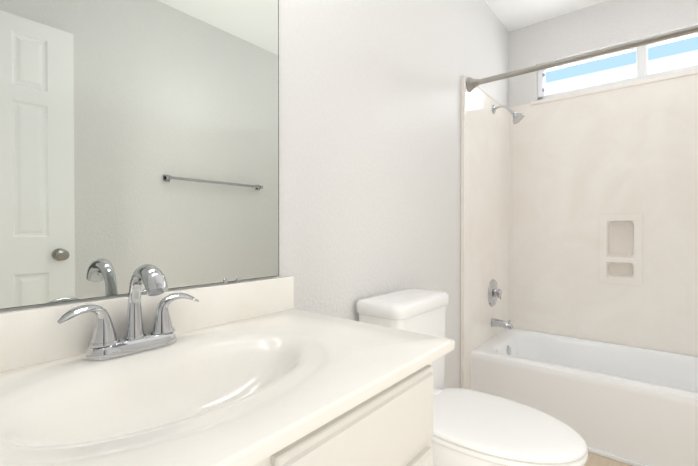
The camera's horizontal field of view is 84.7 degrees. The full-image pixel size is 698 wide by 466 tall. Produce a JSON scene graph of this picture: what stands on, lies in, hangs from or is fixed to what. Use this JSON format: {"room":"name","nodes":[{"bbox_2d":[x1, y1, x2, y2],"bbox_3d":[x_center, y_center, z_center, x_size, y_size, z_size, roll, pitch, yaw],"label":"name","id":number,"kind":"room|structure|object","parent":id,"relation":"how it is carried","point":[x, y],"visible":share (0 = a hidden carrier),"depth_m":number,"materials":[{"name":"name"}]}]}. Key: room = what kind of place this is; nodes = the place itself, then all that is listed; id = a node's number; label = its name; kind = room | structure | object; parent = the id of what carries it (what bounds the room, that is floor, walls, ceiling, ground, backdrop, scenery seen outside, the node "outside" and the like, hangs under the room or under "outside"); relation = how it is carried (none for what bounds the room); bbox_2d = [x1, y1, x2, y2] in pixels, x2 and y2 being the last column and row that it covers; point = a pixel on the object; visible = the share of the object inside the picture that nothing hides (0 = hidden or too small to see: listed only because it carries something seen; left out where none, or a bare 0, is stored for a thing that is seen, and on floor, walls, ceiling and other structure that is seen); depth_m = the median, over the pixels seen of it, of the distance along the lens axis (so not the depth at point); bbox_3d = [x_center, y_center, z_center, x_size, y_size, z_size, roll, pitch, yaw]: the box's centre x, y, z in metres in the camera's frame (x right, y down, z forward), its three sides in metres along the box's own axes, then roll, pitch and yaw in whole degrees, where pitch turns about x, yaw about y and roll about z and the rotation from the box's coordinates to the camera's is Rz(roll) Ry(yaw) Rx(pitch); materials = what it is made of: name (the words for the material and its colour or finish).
{"room":"bathroom","nodes":[
{"label":"bathroom","id":0,"kind":"room"},
{"bbox_2d":[0,0,507,387],"bbox_3d":[0.168,-0.204,1.742,0.140,2.605,3.380,0,1,39],"label":"wall","id":1,"kind":"structure","parent":0,"point":[369,148],"depth_m":1.55,"materials":[{"name":"paint"}]},
{"bbox_2d":[0,0,278,309],"bbox_3d":[-0.479,-0.479,0.821,0.007,1.228,0.849,0,1,39],"label":"mirror","id":2,"kind":"object","parent":1,"relation":"attached to","point":[135,135],"visible":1,"depth_m":0.84,"materials":[{"name":"clear glass"}]},
{"bbox_2d":[484,0,607,31],"bbox_3d":[0.493,-1.546,0.538,2.947,0.100,4.820,0,1,39],"label":"ceiling","id":3,"kind":"structure","parent":0,"point":[511,15],"depth_m":2.60,"materials":[{"name":"paint"}]},
{"bbox_2d":[508,0,697,106],"bbox_3d":[1.891,-0.210,2.429,1.667,2.605,0.140,0,1,39],"label":"wall","id":4,"kind":"structure","parent":0,"point":[605,24],"depth_m":2.57,"materials":[{"name":"paint"}]},
{"bbox_2d":[461,74,697,389],"bbox_3d":[1.569,0.081,2.034,1.661,2.030,0.877,0,1,39],"label":"tub surround","id":5,"kind":"object","parent":4,"relation":"attached to","point":[544,186],"visible":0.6,"depth_m":2.48,"materials":[{"name":"plastic"}]},
{"bbox_2d":[488,279,501,305],"bbox_3d":[0.997,0.406,2.582,0.058,0.184,0.184,0,1,39],"label":"trim","id":6,"kind":"structure","parent":5,"relation":"attached to","point":[494,293],"depth_m":2.56,"materials":[{"name":"silver metal"}]},
{"bbox_2d":[491,318,512,330],"bbox_3d":[1.028,0.610,2.558,0.137,0.072,0.062,0,1,39],"label":"tub spout","id":7,"kind":"object","parent":5,"relation":"attached to","point":[501,323],"visible":1,"depth_m":2.55,"materials":[{"name":"silver metal"}]},
{"bbox_2d":[492,105,523,123],"bbox_3d":[1.051,-0.788,2.527,0.196,0.152,0.084,0,1,39],"label":"shower head","id":8,"kind":"object","parent":5,"relation":"attached to","point":[517,117],"visible":0.98,"depth_m":2.50},
{"bbox_2d":[466,25,697,91],"bbox_3d":[1.343,-0.870,1.741,1.650,0.086,0.086,0,1,39],"label":"shower curtain rod","id":9,"kind":"object","parent":5,"relation":"attached to","point":[471,84],"visible":1,"depth_m":1.88,"materials":[{"name":"silver metal"}]},
{"bbox_2d":[531,69,697,105],"bbox_3d":[1.830,-0.933,2.395,1.275,0.027,0.080,0,1,39],"label":"window sill","id":10,"kind":"structure","parent":4,"relation":"attached to","point":[636,83],"depth_m":2.44,"materials":[{"name":"stone"}]},
{"bbox_2d":[537,32,697,99],"bbox_3d":[1.863,-1.083,2.435,1.213,0.268,0.074,0,1,39],"label":"window","id":11,"kind":"structure","parent":4,"relation":"in","point":[642,65],"depth_m":2.46,"materials":[{"name":"white plastic"}]},
{"bbox_2d":[599,214,642,284],"bbox_3d":[1.758,0.102,2.479,0.224,0.444,0.094,0,1,39],"label":"soap niche","id":12,"kind":"object","parent":4,"relation":"in","point":[620,248],"visible":0.94,"depth_m":2.48,"materials":[{"name":"plastic"}]},
{"bbox_2d":[584,452,631,465],"bbox_3d":[0.493,1.159,0.562,2.947,0.100,4.820,0,1,39],"label":"floor","id":13,"kind":"structure","parent":0,"point":[595,460],"depth_m":1.84,"materials":[{"name":"tile"}]},
{"bbox_2d":[254,362,432,465],"bbox_3d":[-0.277,0.684,0.665,0.532,0.848,0.845,0,1,39],"label":"vanity cabinet","id":14,"kind":"object","parent":13,"relation":"on","point":[392,425],"visible":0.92,"depth_m":0.65,"materials":[{"name":"white paint"}]},
{"bbox_2d":[0,276,454,465],"bbox_3d":[-0.258,0.249,0.677,0.542,0.222,0.897,0,1,39],"label":"countertop","id":15,"kind":"structure","parent":14,"relation":"on","point":[250,373],"depth_m":0.69,"materials":[{"name":"stone"}]},
{"bbox_2d":[57,264,198,360],"bbox_3d":[-0.403,0.148,0.754,0.150,0.176,0.265,0,1,39],"label":"faucet","id":16,"kind":"object","parent":15,"relation":"on","point":[105,343],"visible":1,"depth_m":0.75,"materials":[{"name":"silver metal"}]},
{"bbox_2d":[356,288,587,465],"bbox_3d":[0.418,0.674,1.351,0.728,0.855,0.420,0,1,39],"label":"toilet","id":17,"kind":"object","parent":13,"relation":"on","point":[473,428],"visible":0.56,"depth_m":1.25,"materials":[{"name":"white ceramic"}]},
{"bbox_2d":[471,328,697,465],"bbox_3d":[1.603,0.905,2.084,1.661,0.380,0.775,0,1,39],"label":"bathtub","id":18,"kind":"object","parent":13,"relation":"on","point":[632,405],"visible":0.79,"depth_m":2.01,"materials":[{"name":"white ceramic"}]},
{"label":"outside","id":19,"kind":"structure","parent":0,"visible":0},
{"bbox_2d":[545,37,697,94],"bbox_3d":[2.186,-1.610,2.673,3.400,3.000,0.010,0,1,39],"label":"sky","id":20,"kind":"structure","parent":19,"point":[674,55],"depth_m":2.83,"materials":[{"name":"white"}]}
]}

